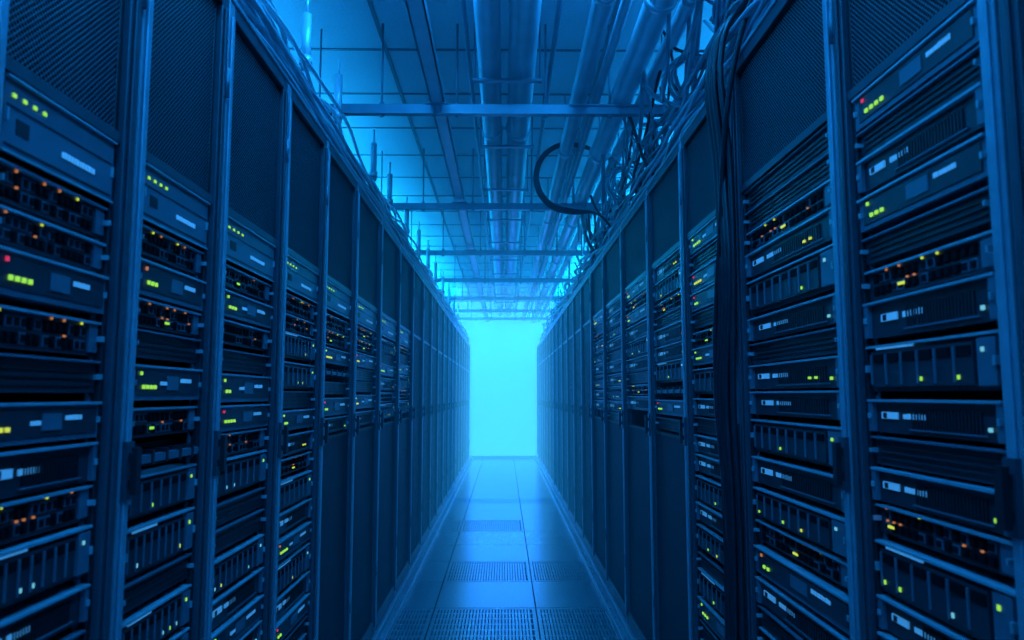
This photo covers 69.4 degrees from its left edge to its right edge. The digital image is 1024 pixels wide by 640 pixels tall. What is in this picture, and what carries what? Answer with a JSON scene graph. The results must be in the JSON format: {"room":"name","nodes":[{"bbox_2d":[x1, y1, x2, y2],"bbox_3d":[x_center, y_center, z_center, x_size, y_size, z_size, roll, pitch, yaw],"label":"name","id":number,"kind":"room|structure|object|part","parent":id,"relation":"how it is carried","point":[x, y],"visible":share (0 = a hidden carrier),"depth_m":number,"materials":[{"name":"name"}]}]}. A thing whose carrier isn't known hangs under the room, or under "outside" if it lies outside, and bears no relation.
{"room":"server room","nodes":[
{"label":"server room","id":0,"kind":"room"},
{"bbox_2d":[271,0,727,301],"bbox_3d":[-0.068,-1.295,6.463,4.100,0.100,17.600,0,-6,-1],"label":"ceiling","id":1,"kind":"structure","parent":0,"point":[343,23],"depth_m":4.58,"materials":[{"name":"tile"}]},
{"bbox_2d":[319,29,440,292],"bbox_3d":[-1.168,-0.880,6.434,0.316,0.730,17.250,0,-6,-1],"label":"rods","id":2,"kind":"object","parent":1,"relation":"hanging from","point":[320,29],"visible":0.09,"depth_m":3.83,"materials":[{"name":"metal"}]},
{"bbox_2d":[405,0,488,321],"bbox_3d":[-0.408,-0.861,6.431,0.070,0.050,17.330,0,-6,-1],"label":"channel","id":3,"kind":"object","parent":1,"relation":"attached to","point":[418,13],"visible":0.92,"depth_m":3.71,"materials":[{"name":"metal"}]},
{"bbox_2d":[460,0,494,306],"bbox_3d":[-0.258,-1.192,6.466,0.027,0.104,17.330,0,-6,-1],"label":"conduit","id":4,"kind":"object","parent":1,"relation":"attached to","point":[463,2],"visible":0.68,"depth_m":4.46,"materials":[{"name":"metal"}]},
{"bbox_2d":[473,0,503,315],"bbox_3d":[-0.143,-1.096,6.457,0.132,0.296,17.330,0,-6,-1],"label":"pipe","id":5,"kind":"object","parent":1,"relation":"hanging from","point":[487,17],"visible":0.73,"depth_m":4.04,"materials":[{"name":"metal"}]},
{"bbox_2d":[289,0,702,301],"bbox_3d":[-0.068,-1.242,6.458,3.900,0.006,17.400,0,-6,-1],"label":"grid","id":6,"kind":"object","parent":1,"relation":"attached to","point":[370,4],"depth_m":5.24,"materials":[{"name":"metal"}]},
{"bbox_2d":[415,210,587,256],"bbox_3d":[-0.080,-0.888,7.528,3.400,0.495,0.060,0,-6,-1],"label":"strut","id":7,"kind":"object","parent":1,"relation":"hanging from","point":[467,252],"depth_m":7.49,"materials":[{"name":"metal"}]},
{"bbox_2d":[445,268,558,300],"bbox_3d":[-0.118,-0.530,11.059,3.400,0.495,0.060,0,-6,-1],"label":"strut","id":8,"kind":"object","parent":1,"relation":"hanging from","point":[462,298],"depth_m":11.02,"materials":[{"name":"metal"}]},
{"bbox_2d":[455,295,548,320],"bbox_3d":[-0.150,-0.232,13.994,3.400,0.495,0.060,0,-6,-1],"label":"strut","id":9,"kind":"object","parent":1,"relation":"hanging from","point":[471,318],"depth_m":13.95,"materials":[{"name":"metal"}]},
{"bbox_2d":[452,285,554,312],"bbox_3d":[-0.136,-0.363,12.701,3.400,0.495,0.060,0,-6,-1],"label":"strut","id":10,"kind":"object","parent":1,"relation":"hanging from","point":[516,310],"depth_m":12.66,"materials":[{"name":"metal"}]},
{"bbox_2d":[490,234,519,260],"bbox_3d":[-0.078,-0.853,8.730,0.350,0.322,0.030,0,-6,-1],"label":"hanger","id":11,"kind":"object","parent":1,"relation":"hanging from","point":[491,259],"visible":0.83,"depth_m":8.71,"materials":[{"name":"metal"}]},
{"bbox_2d":[493,264,516,285],"bbox_3d":[-0.100,-0.651,10.720,0.350,0.322,0.030,0,-6,-1],"label":"hanger","id":12,"kind":"object","parent":1,"relation":"hanging from","point":[493,264],"visible":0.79,"depth_m":10.70,"materials":[{"name":"metal"}]},
{"bbox_2d":[494,276,515,294],"bbox_3d":[-0.111,-0.550,11.715,0.350,0.322,0.030,0,-6,-1],"label":"hanger","id":13,"kind":"object","parent":1,"relation":"hanging from","point":[494,276],"visible":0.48,"depth_m":11.70,"materials":[{"name":"metal"}]},
{"bbox_2d":[495,286,514,302],"bbox_3d":[-0.121,-0.449,12.710,0.350,0.322,0.030,0,-6,-1],"label":"hanger","id":14,"kind":"object","parent":1,"relation":"hanging from","point":[514,286],"visible":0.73,"depth_m":12.68,"materials":[{"name":"metal"}]},
{"bbox_2d":[489,214,521,243],"bbox_3d":[-0.067,-0.954,7.735,0.350,0.322,0.030,0,-6,-1],"label":"hanger","id":15,"kind":"object","parent":1,"relation":"hanging from","point":[489,214],"visible":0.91,"depth_m":7.73,"materials":[{"name":"metal"}]},
{"bbox_2d":[492,256,518,274],"bbox_3d":[-0.089,-0.752,9.725,0.350,0.322,0.030,0,-6,-1],"label":"hanger","id":16,"kind":"object","parent":1,"relation":"hanging from","point":[517,273],"visible":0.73,"depth_m":9.72,"materials":[{"name":"metal"}]},
{"bbox_2d":[383,149,627,211],"bbox_3d":[-0.060,-1.074,5.687,3.400,0.495,0.060,0,-6,-1],"label":"strut","id":17,"kind":"object","parent":1,"relation":"hanging from","point":[423,206],"depth_m":5.65,"materials":[{"name":"metal"}]},
{"bbox_2d":[483,151,528,191],"bbox_3d":[-0.046,-1.155,5.746,0.350,0.322,0.030,0,-6,-1],"label":"hanger","id":18,"kind":"object","parent":1,"relation":"hanging from","point":[484,188],"visible":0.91,"depth_m":5.73,"materials":[{"name":"metal"}]},
{"bbox_2d":[487,187,524,221],"bbox_3d":[-0.056,-1.054,6.740,0.350,0.322,0.030,0,-6,-1],"label":"hanger","id":19,"kind":"object","parent":1,"relation":"hanging from","point":[523,219],"visible":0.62,"depth_m":6.71,"materials":[{"name":"metal"}]},
{"bbox_2d":[479,100,533,148],"bbox_3d":[-0.035,-1.256,4.751,0.350,0.322,0.030,0,-6,-1],"label":"hanger","id":20,"kind":"object","parent":1,"relation":"hanging from","point":[481,146],"visible":0.89,"depth_m":4.73,"materials":[{"name":"metal"}]},
{"bbox_2d":[437,245,575,283],"bbox_3d":[-0.100,-0.706,9.318,3.400,0.495,0.060,0,-6,-1],"label":"strut","id":21,"kind":"object","parent":1,"relation":"hanging from","point":[546,280],"depth_m":9.28,"materials":[{"name":"metal"}]},
{"bbox_2d":[473,22,541,83],"bbox_3d":[-0.024,-1.357,3.756,0.350,0.322,0.030,0,-6,-1],"label":"hanger","id":22,"kind":"object","parent":1,"relation":"hanging from","point":[475,80],"visible":0.86,"depth_m":3.74,"materials":[{"name":"metal"}]},
{"bbox_2d":[505,0,541,315],"bbox_3d":[0.022,-1.094,6.459,0.160,0.300,17.330,0,-6,-1],"label":"pipe","id":23,"kind":"object","parent":1,"relation":"hanging from","point":[524,15],"visible":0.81,"depth_m":4.03,"materials":[{"name":"metal"}]},
{"bbox_2d":[517,0,563,304],"bbox_3d":[0.182,-1.165,6.468,0.032,0.156,17.330,0,-6,-1],"label":"conduit","id":24,"kind":"object","parent":1,"relation":"attached to","point":[559,6],"visible":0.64,"depth_m":4.11,"materials":[{"name":"metal"}]},
{"bbox_2d":[521,0,615,320],"bbox_3d":[0.317,-1.040,6.457,0.096,0.408,17.330,0,-6,-1],"label":"pipe","id":25,"kind":"object","parent":1,"relation":"hanging from","point":[600,10],"visible":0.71,"depth_m":3.76,"materials":[{"name":"metal"}]},
{"bbox_2d":[527,0,632,316],"bbox_3d":[0.412,-1.056,6.459,0.050,0.375,17.330,0,-6,-1],"label":"pipe","id":26,"kind":"object","parent":1,"relation":"hanging from","point":[624,7],"visible":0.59,"depth_m":3.82,"materials":[{"name":"metal"}]},
{"bbox_2d":[531,0,678,322],"bbox_3d":[0.532,-1.023,6.457,0.132,0.441,17.330,0,-6,-1],"label":"pipe","id":27,"kind":"object","parent":1,"relation":"hanging from","point":[650,24],"visible":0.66,"depth_m":3.65,"materials":[{"name":"metal"}]},
{"bbox_2d":[538,0,695,321],"bbox_3d":[0.652,-1.039,6.460,0.078,0.409,17.330,0,-6,-1],"label":"pipe","id":28,"kind":"object","parent":1,"relation":"hanging from","point":[686,8],"visible":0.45,"depth_m":3.52,"materials":[{"name":"metal"}]},
{"bbox_2d":[557,0,735,292],"bbox_3d":[0.762,-0.662,6.250,0.458,0.635,9.857,0,-6,-1],"label":"hanging cables","id":29,"kind":"object","parent":1,"relation":"hanging from","point":[634,132],"visible":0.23,"depth_m":4.15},
{"bbox_2d":[543,0,760,324],"bbox_3d":[0.769,-0.626,6.573,0.520,0.646,10.894,0,-6,-1],"label":"hanging cables","id":30,"kind":"object","parent":1,"relation":"hanging from","point":[693,33],"visible":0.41,"depth_m":3.44,"materials":[{"name":"black rubber"}]},
{"bbox_2d":[551,0,767,320],"bbox_3d":[0.911,-0.878,6.457,0.336,0.730,17.250,0,-6,-1],"label":"ladder","id":31,"kind":"object","parent":1,"relation":"hanging from","point":[657,167],"visible":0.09,"depth_m":3.94,"materials":[{"name":"metal"}]},
{"bbox_2d":[542,0,768,330],"bbox_3d":[0.785,-0.506,7.100,0.375,0.216,13.612,0,-6,-1],"label":"cable bundle","id":32,"kind":"object","parent":31,"relation":"on","point":[730,8],"visible":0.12,"depth_m":3.64,"materials":[{"name":"black rubber"}]},
{"bbox_2d":[605,0,732,201],"bbox_3d":[0.778,-0.965,3.566,0.312,0.310,2.199,0,-6,-3],"label":"cable coil","id":33,"kind":"object","parent":32,"relation":"on","point":[675,64],"visible":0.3,"depth_m":3.17,"materials":[{"name":"black rubber"}]},
{"bbox_2d":[704,0,752,639],"bbox_3d":[0.668,0.184,2.095,0.196,2.439,0.374,-1,-6,12],"label":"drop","id":34,"kind":"object","parent":32,"relation":"hanging from","point":[717,106],"visible":0.95,"depth_m":2.06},
{"bbox_2d":[323,23,677,118],"bbox_3d":[-0.039,-1.269,3.767,3.400,0.495,0.060,0,-6,-1],"label":"ceiling beam","id":35,"kind":"structure","parent":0,"point":[609,110],"depth_m":3.73,"materials":[{"name":"metal"}]},
{"bbox_2d":[387,458,619,639],"bbox_3d":[-0.054,1.911,6.204,3.842,0.030,17.262,0,-6,-1],"label":"floor","id":36,"kind":"structure","parent":0,"point":[473,582],"depth_m":5.28,"materials":[{"name":"tile"}]},
{"bbox_2d":[0,0,146,639],"bbox_3d":[-1.153,0.262,1.057,1.024,2.212,0.372,0,-6,-1],"label":"rack","id":37,"kind":"object","parent":36,"relation":"on","point":[69,69],"visible":1,"depth_m":1.12,"materials":[{"name":"black metal"}]},
{"bbox_3d":[-0.668,0.112,1.079,0.054,1.815,0.366,0,-6,-1],"label":"perforated door","id":38,"kind":"part","parent":37,"relation":"part of","materials":[{"name":"black metal"}]},
{"bbox_2d":[109,0,229,639],"bbox_3d":[-1.157,0.301,1.444,1.024,2.212,0.392,0,-6,-1],"label":"rack","id":39,"kind":"object","parent":36,"relation":"on","point":[158,587],"visible":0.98,"depth_m":1.49,"materials":[{"name":"black metal"}]},
{"bbox_2d":[204,0,288,639],"bbox_3d":[-1.162,0.346,1.882,1.024,2.212,0.472,0,-6,-1],"label":"rack","id":40,"kind":"object","parent":36,"relation":"on","point":[241,527],"visible":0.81,"depth_m":1.93,"materials":[{"name":"black metal"}]},
{"bbox_3d":[-0.677,0.196,1.905,0.054,1.815,0.466,0,-6,-1],"label":"perforated door","id":41,"kind":"part","parent":40,"relation":"part of","materials":[{"name":"black metal"}]},
{"bbox_2d":[271,80,328,639],"bbox_3d":[-1.167,0.395,2.370,1.024,2.212,0.492,0,-6,-1],"label":"rack","id":42,"kind":"object","parent":36,"relation":"on","point":[306,189],"visible":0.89,"depth_m":2.43,"materials":[{"name":"black metal"}]},
{"bbox_3d":[-0.682,0.245,2.392,0.054,1.815,0.486,0,-6,-1],"label":"perforated door","id":43,"kind":"part","parent":42,"relation":"part of","materials":[{"name":"black metal"}]},
{"bbox_2d":[315,137,358,639],"bbox_3d":[-1.173,0.449,2.902,1.024,2.212,0.562,0,-6,-1],"label":"rack","id":44,"kind":"object","parent":36,"relation":"on","point":[333,597],"visible":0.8,"depth_m":2.96,"materials":[{"name":"black metal"}]},
{"bbox_2d":[299,0,312,77],"bbox_3d":[-0.779,-0.949,2.792,0.080,0.589,0.060,0,-6,-1],"label":"post","id":45,"kind":"object","parent":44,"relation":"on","point":[306,16],"visible":0.52,"depth_m":2.79,"materials":[{"name":"metal"}]},
{"bbox_2d":[332,58,342,127],"bbox_3d":[-0.785,-0.894,3.329,0.080,0.589,0.060,0,-6,-1],"label":"post","id":46,"kind":"object","parent":44,"relation":"on","point":[338,84],"visible":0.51,"depth_m":3.33,"materials":[{"name":"metal"}]},
{"bbox_2d":[349,182,382,639],"bbox_3d":[-1.179,0.511,3.509,1.024,2.212,0.642,0,-6,-1],"label":"rack","id":47,"kind":"object","parent":36,"relation":"on","point":[363,563],"visible":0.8,"depth_m":3.56,"materials":[{"name":"black metal"}]},
{"bbox_2d":[374,216,400,632],"bbox_3d":[-1.187,0.579,4.180,1.024,2.212,0.692,0,-6,-1],"label":"rack","id":48,"kind":"object","parent":36,"relation":"on","point":[390,273],"visible":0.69,"depth_m":4.26,"materials":[{"name":"black metal"}]},
{"bbox_2d":[369,130,377,181],"bbox_3d":[-0.795,-0.802,4.234,0.080,0.589,0.060,0,-6,-1],"label":"post","id":49,"kind":"object","parent":48,"relation":"on","point":[373,173],"visible":0.62,"depth_m":4.23,"materials":[{"name":"metal"}]},
{"bbox_2d":[395,244,413,594],"bbox_3d":[-1.194,0.648,4.867,1.024,2.212,0.672,0,-6,-1],"label":"rack","id":50,"kind":"object","parent":36,"relation":"on","point":[403,521],"visible":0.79,"depth_m":4.98,"materials":[{"name":"black metal"}]},
{"bbox_2d":[386,162,392,212],"bbox_3d":[-0.801,-0.742,4.831,0.080,0.589,0.060,0,-6,-1],"label":"post","id":51,"kind":"object","parent":50,"relation":"on","point":[389,176],"visible":0.57,"depth_m":4.83,"materials":[{"name":"metal"}]},
{"bbox_2d":[409,263,424,568],"bbox_3d":[-1.202,0.717,5.543,1.024,2.212,0.672,0,-6,-1],"label":"rack","id":52,"kind":"object","parent":36,"relation":"on","point":[418,300],"visible":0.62,"depth_m":5.64,"materials":[{"name":"black metal"}]},
{"bbox_2d":[404,197,409,233],"bbox_3d":[-0.811,-0.655,5.687,0.080,0.589,0.060,0,-6,-1],"label":"post","id":53,"kind":"object","parent":52,"relation":"on","point":[406,218],"visible":0.3,"depth_m":5.69,"materials":[{"name":"metal"}]},
{"bbox_2d":[420,278,432,548],"bbox_3d":[-1.209,0.785,6.220,1.024,2.212,0.672,0,-6,-1],"label":"rack","id":54,"kind":"object","parent":36,"relation":"on","point":[428,312],"visible":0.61,"depth_m":6.36,"materials":[{"name":"black metal"}]},
{"bbox_2d":[416,221,420,258],"bbox_3d":[-0.819,-0.575,6.482,0.080,0.589,0.060,0,-6,-1],"label":"post","id":55,"kind":"object","parent":54,"relation":"on","point":[418,230],"visible":0.56,"depth_m":6.48,"materials":[{"name":"metal"}]},
{"bbox_2d":[429,289,438,531],"bbox_3d":[-1.216,0.854,6.896,1.024,2.212,0.672,0,-6,-1],"label":"rack","id":56,"kind":"object","parent":36,"relation":"on","point":[435,306],"visible":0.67,"depth_m":7.08,"materials":[{"name":"black metal"}]},
{"bbox_2d":[426,240,429,270],"bbox_3d":[-0.828,-0.494,7.278,0.080,0.589,0.060,0,-6,-1],"label":"post","id":57,"kind":"object","parent":56,"relation":"on","point":[428,248],"visible":0.54,"depth_m":7.28,"materials":[{"name":"metal"}]},
{"bbox_2d":[436,300,444,518],"bbox_3d":[-1.224,0.923,7.573,1.024,2.212,0.672,0,-6,-1],"label":"rack","id":58,"kind":"object","parent":36,"relation":"on","point":[441,307],"visible":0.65,"depth_m":7.76,"materials":[{"name":"black metal"}]},
{"bbox_2d":[442,307,448,507],"bbox_3d":[-1.231,0.991,8.249,1.024,2.212,0.672,0,-6,-1],"label":"rack","id":59,"kind":"object","parent":36,"relation":"on","point":[446,314],"visible":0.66,"depth_m":8.43,"materials":[{"name":"black metal"}]},
{"bbox_2d":[433,256,437,281],"bbox_3d":[-0.837,-0.413,8.074,0.080,0.589,0.060,0,-6,-1],"label":"post","id":60,"kind":"object","parent":59,"relation":"on","point":[435,278],"visible":0.46,"depth_m":8.07,"materials":[{"name":"metal"}]},
{"bbox_3d":[-0.746,0.951,8.261,0.054,2.035,0.666,0,-6,-1],"label":"perforated door","id":61,"kind":"part","parent":59,"relation":"part of","materials":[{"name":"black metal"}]},
{"bbox_2d":[447,315,452,498],"bbox_3d":[-1.238,1.060,8.926,1.024,2.212,0.672,0,-6,-1],"label":"rack","id":62,"kind":"object","parent":36,"relation":"on","point":[450,371],"visible":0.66,"depth_m":9.15,"materials":[{"name":"black metal"}]},
{"bbox_2d":[441,271,444,299],"bbox_3d":[-0.847,-0.312,9.069,0.080,0.589,0.060,0,-6,-1],"label":"post","id":63,"kind":"object","parent":62,"relation":"on","point":[443,277],"visible":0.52,"depth_m":9.07,"materials":[{"name":"metal"}]},
{"bbox_3d":[-0.753,1.019,8.937,0.054,2.035,0.666,0,-6,-1],"label":"perforated door","id":64,"kind":"part","parent":62,"relation":"part of","materials":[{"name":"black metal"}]},
{"bbox_2d":[451,320,456,491],"bbox_3d":[-1.246,1.129,9.602,1.024,2.212,0.672,0,-6,-1],"label":"rack","id":65,"kind":"object","parent":36,"relation":"on","point":[454,323],"visible":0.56,"depth_m":9.78,"materials":[{"name":"black metal"}]},
{"bbox_2d":[236,0,468,342],"bbox_3d":[-0.756,-0.341,6.460,0.100,0.100,14.803,0,-6,-1],"label":"cable tray","id":66,"kind":"object","parent":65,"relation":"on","point":[274,42],"visible":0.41,"depth_m":2.57,"materials":[{"name":"metal"}]},
{"bbox_2d":[243,0,469,338],"bbox_3d":[-0.765,-0.427,6.473,0.129,0.141,14.811,0,-6,-1],"label":"cable bundle","id":67,"kind":"object","parent":66,"relation":"on","point":[268,7],"visible":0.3,"depth_m":2.86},
{"bbox_2d":[448,283,450,303],"bbox_3d":[-0.858,-0.211,10.064,0.080,0.589,0.060,0,-6,-1],"label":"post","id":68,"kind":"object","parent":65,"relation":"on","point":[449,301],"visible":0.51,"depth_m":10.06,"materials":[{"name":"metal"}]},
{"bbox_2d":[455,325,459,483],"bbox_3d":[-1.253,1.197,10.279,1.024,2.212,0.672,0,-6,-1],"label":"rack","id":69,"kind":"object","parent":36,"relation":"on","point":[457,328],"visible":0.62,"depth_m":10.54,"materials":[{"name":"black metal"}]},
{"bbox_2d":[458,329,461,478],"bbox_3d":[-1.260,1.266,10.955,1.024,2.212,0.672,0,-6,-1],"label":"rack","id":70,"kind":"object","parent":36,"relation":"on","point":[460,332],"visible":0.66,"depth_m":11.20,"materials":[{"name":"black metal"}]},
{"bbox_3d":[-0.775,1.225,10.967,0.054,2.035,0.666,0,-6,-1],"label":"perforated door","id":71,"kind":"part","parent":70,"relation":"part of","materials":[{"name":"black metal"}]},
{"bbox_2d":[461,334,464,472],"bbox_3d":[-1.268,1.334,11.632,1.024,2.212,0.672,0,-6,-1],"label":"rack","id":72,"kind":"object","parent":36,"relation":"on","point":[463,348],"visible":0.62,"depth_m":11.87,"materials":[{"name":"black metal"}]},
{"bbox_2d":[457,301,458,320],"bbox_3d":[-0.880,-0.009,12.054,0.080,0.589,0.060,0,-6,-1],"label":"post","id":73,"kind":"object","parent":72,"relation":"on","point":[458,301],"visible":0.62,"depth_m":12.05,"materials":[{"name":"metal"}]},
{"bbox_2d":[463,337,466,469],"bbox_3d":[-1.275,1.403,12.308,1.024,2.212,0.672,0,-6,-1],"label":"rack","id":74,"kind":"object","parent":36,"relation":"on","point":[465,352],"visible":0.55,"depth_m":12.49,"materials":[{"name":"black metal"}]},
{"bbox_3d":[-0.790,1.362,12.320,0.054,2.035,0.666,0,-6,-1],"label":"perforated door","id":75,"kind":"part","parent":74,"relation":"part of","materials":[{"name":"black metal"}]},
{"bbox_2d":[465,340,468,465],"bbox_3d":[-1.282,1.471,12.985,1.024,2.212,0.672,0,-6,-1],"label":"rack","id":76,"kind":"object","parent":36,"relation":"on","point":[467,355],"visible":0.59,"depth_m":13.16,"materials":[{"name":"black metal"}]},
{"bbox_3d":[-0.797,1.431,12.996,0.054,2.035,0.666,0,-6,-1],"label":"perforated door","id":77,"kind":"part","parent":76,"relation":"part of","materials":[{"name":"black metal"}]},
{"bbox_2d":[467,343,469,461],"bbox_3d":[-1.290,1.540,13.661,1.024,2.212,0.672,0,-6,-1],"label":"rack","id":78,"kind":"object","parent":36,"relation":"on","point":[468,343],"visible":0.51,"depth_m":13.90,"materials":[{"name":"black metal"}]},
{"bbox_3d":[-0.805,1.500,13.673,0.054,2.035,0.666,0,-6,-1],"label":"perforated door","id":79,"kind":"part","parent":78,"relation":"part of","materials":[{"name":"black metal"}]},
{"bbox_2d":[537,345,538,458],"bbox_3d":[0.987,1.592,14.173,1.024,2.212,0.692,0,-6,-1],"label":"rack","id":80,"kind":"object","parent":36,"relation":"on","point":[538,345],"visible":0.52,"depth_m":14.40,"materials":[{"name":"black metal"}]},
{"bbox_2d":[538,342,540,462],"bbox_3d":[0.994,1.521,13.477,1.024,2.212,0.692,0,-6,-1],"label":"rack","id":81,"kind":"object","parent":36,"relation":"on","point":[539,440],"visible":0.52,"depth_m":13.75,"materials":[{"name":"black metal"}]},
{"bbox_2d":[540,339,542,465],"bbox_3d":[1.002,1.451,12.780,1.024,2.212,0.692,0,-6,-1],"label":"rack","id":82,"kind":"object","parent":36,"relation":"on","point":[541,406],"visible":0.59,"depth_m":13.08,"materials":[{"name":"black metal"}]},
{"bbox_2d":[542,335,544,469],"bbox_3d":[1.010,1.380,12.084,1.024,2.212,0.692,0,-6,-1],"label":"rack","id":83,"kind":"object","parent":36,"relation":"on","point":[543,341],"visible":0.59,"depth_m":12.34,"materials":[{"name":"black metal"}]},
{"bbox_2d":[544,332,547,475],"bbox_3d":[1.017,1.310,11.388,1.024,2.212,0.692,0,-6,-1],"label":"rack","id":84,"kind":"object","parent":36,"relation":"on","point":[545,338],"visible":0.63,"depth_m":11.60,"materials":[{"name":"black metal"}]},
{"bbox_3d":[0.532,1.268,11.389,0.054,2.035,0.686,0,-6,-1],"label":"perforated door","id":85,"kind":"part","parent":84,"relation":"part of","materials":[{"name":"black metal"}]},
{"bbox_2d":[547,328,550,480],"bbox_3d":[1.025,1.239,10.691,1.024,2.212,0.692,0,-6,-1],"label":"rack","id":86,"kind":"object","parent":36,"relation":"on","point":[548,331],"visible":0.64,"depth_m":10.94,"materials":[{"name":"black metal"}]},
{"bbox_3d":[0.540,1.197,10.692,0.054,2.035,0.686,0,-6,-1],"label":"perforated door","id":87,"kind":"part","parent":86,"relation":"part of","materials":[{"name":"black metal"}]},
{"bbox_2d":[550,323,554,487],"bbox_3d":[1.032,1.168,9.995,1.024,2.212,0.692,0,-6,-1],"label":"rack","id":88,"kind":"object","parent":36,"relation":"on","point":[552,325],"visible":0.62,"depth_m":10.18,"materials":[{"name":"black metal"}]},
{"bbox_2d":[553,318,558,495],"bbox_3d":[1.040,1.098,9.299,1.024,2.212,0.692,0,-6,-1],"label":"rack","id":89,"kind":"object","parent":36,"relation":"on","point":[555,321],"visible":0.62,"depth_m":9.53,"materials":[{"name":"black metal"}]},
{"bbox_3d":[0.555,1.056,9.300,0.054,2.035,0.686,0,-6,-1],"label":"perforated door","id":90,"kind":"part","parent":89,"relation":"part of","materials":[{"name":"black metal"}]},
{"bbox_2d":[557,311,562,502],"bbox_3d":[1.047,1.027,8.602,1.024,2.212,0.692,0,-6,-1],"label":"rack","id":91,"kind":"object","parent":36,"relation":"on","point":[559,334],"visible":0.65,"depth_m":8.82,"materials":[{"name":"black metal"}]},
{"bbox_2d":[561,303,568,513],"bbox_3d":[1.055,0.956,7.906,1.024,2.212,0.692,0,-6,-1],"label":"rack","id":92,"kind":"object","parent":36,"relation":"on","point":[564,310],"visible":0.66,"depth_m":8.11,"materials":[{"name":"black metal"}]},
{"bbox_2d":[566,294,574,525],"bbox_3d":[1.062,0.886,7.209,1.024,2.212,0.692,0,-6,-1],"label":"rack","id":93,"kind":"object","parent":36,"relation":"on","point":[569,323],"visible":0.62,"depth_m":7.38,"materials":[{"name":"black metal"}]},
{"bbox_2d":[572,282,583,541],"bbox_3d":[1.070,0.815,6.513,1.024,2.212,0.692,0,-6,-1],"label":"rack","id":94,"kind":"object","parent":36,"relation":"on","point":[578,491],"visible":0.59,"depth_m":6.64,"materials":[{"name":"black metal"}]},
{"bbox_2d":[540,0,771,339],"bbox_3d":[0.663,-0.304,7.079,0.198,0.151,13.612,0,-6,-1],"label":"cable bundle","id":95,"kind":"object","parent":94,"relation":"on","point":[697,98],"visible":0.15,"depth_m":2.86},
{"bbox_2d":[533,142,610,227],"bbox_3d":[0.452,-0.834,4.680,0.655,0.535,0.167,4,-7,-31],"label":"cable loop","id":96,"kind":"object","parent":95,"relation":"on","point":[565,210],"visible":0.8,"depth_m":4.57,"materials":[{"name":"black rubber"}]},
{"bbox_2d":[580,269,593,560],"bbox_3d":[1.078,0.745,5.817,1.024,2.212,0.692,0,-6,-1],"label":"rack","id":97,"kind":"object","parent":36,"relation":"on","point":[585,306],"visible":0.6,"depth_m":5.92,"materials":[{"name":"black metal"}]},
{"bbox_2d":[590,250,606,583],"bbox_3d":[1.085,0.674,5.120,1.024,2.212,0.692,0,-6,-1],"label":"rack","id":98,"kind":"object","parent":36,"relation":"on","point":[596,291],"visible":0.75,"depth_m":5.20,"materials":[{"name":"black metal"}]},
{"bbox_2d":[602,224,626,620],"bbox_3d":[1.093,0.601,4.399,1.024,2.212,0.742,0,-6,-1],"label":"rack","id":99,"kind":"object","parent":36,"relation":"on","point":[611,280],"visible":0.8,"depth_m":4.45,"materials":[{"name":"black metal"}]},
{"bbox_2d":[620,187,654,639],"bbox_3d":[1.101,0.525,3.653,1.024,2.212,0.742,0,-6,-1],"label":"rack","id":100,"kind":"object","parent":36,"relation":"on","point":[638,555],"visible":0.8,"depth_m":3.71,"materials":[{"name":"black metal"}]},
{"bbox_2d":[646,137,691,639],"bbox_3d":[1.109,0.455,2.956,1.024,2.212,0.642,0,-6,-1],"label":"rack","id":101,"kind":"object","parent":36,"relation":"on","point":[671,594],"visible":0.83,"depth_m":3.00,"materials":[{"name":"black metal"}]},
{"bbox_2d":[679,66,746,639],"bbox_3d":[1.115,0.392,2.335,1.024,2.212,0.592,0,-6,-1],"label":"rack","id":102,"kind":"object","parent":36,"relation":"on","point":[697,196],"visible":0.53,"depth_m":2.50,"materials":[{"name":"black metal"}]},
{"bbox_3d":[0.630,0.240,2.347,0.054,1.815,0.586,0,-6,-1],"label":"perforated door","id":103,"kind":"part","parent":102,"relation":"part of","materials":[{"name":"black metal"}]},
{"bbox_2d":[729,0,860,639],"bbox_3d":[1.122,0.329,1.713,1.024,2.212,0.642,0,-6,-1],"label":"rack","id":104,"kind":"object","parent":36,"relation":"on","point":[800,548],"visible":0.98,"depth_m":1.71,"materials":[{"name":"black metal"}]},
{"bbox_2d":[828,0,1023,639],"bbox_3d":[1.128,0.272,1.156,1.024,2.212,0.462,0,-6,-1],"label":"rack","id":105,"kind":"object","parent":36,"relation":"on","point":[934,343],"visible":1,"depth_m":1.16,"materials":[{"name":"black metal"}]},
{"bbox_2d":[998,0,1023,369],"bbox_3d":[1.133,0.225,0.688,1.024,2.212,0.462,0,-6,-1],"label":"rack","id":106,"kind":"object","parent":36,"relation":"on","point":[1011,12],"visible":1,"depth_m":0.94,"materials":[{"name":"black metal"}]},
{"bbox_2d":[450,302,559,456],"bbox_3d":[-0.163,1.205,15.004,3.900,3.150,0.100,0,-6,-1],"label":"wall","id":107,"kind":"structure","parent":0,"point":[503,353],"depth_m":14.95,"materials":[{"name":"teal"}]},
{"bbox_2d":[371,455,473,639],"bbox_3d":[-0.713,1.924,6.773,0.070,0.058,16.080,0,-6,-1],"label":"trim","id":108,"kind":"structure","parent":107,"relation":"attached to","point":[390,617],"depth_m":5.09,"materials":[{"name":"metal"}]},
{"bbox_2d":[472,456,535,457],"bbox_3d":[-0.162,2.741,14.790,1.306,0.050,0.015,0,-6,-1],"label":"baseboard","id":109,"kind":"structure","parent":107,"relation":"attached to","point":[472,456],"depth_m":14.78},
{"bbox_2d":[534,455,635,639],"bbox_3d":[0.563,1.925,6.787,0.070,0.058,16.080,0,-6,-1],"label":"trim","id":110,"kind":"structure","parent":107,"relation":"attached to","point":[624,632],"depth_m":5.07,"materials":[{"name":"metal"}]},
{"bbox_2d":[513,459,539,638],"bbox_3d":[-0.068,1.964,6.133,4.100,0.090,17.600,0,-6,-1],"label":"floor seam","id":111,"kind":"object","parent":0,"point":[513,459],"depth_m":5.30,"materials":[{"name":"black metal"}]}
]}

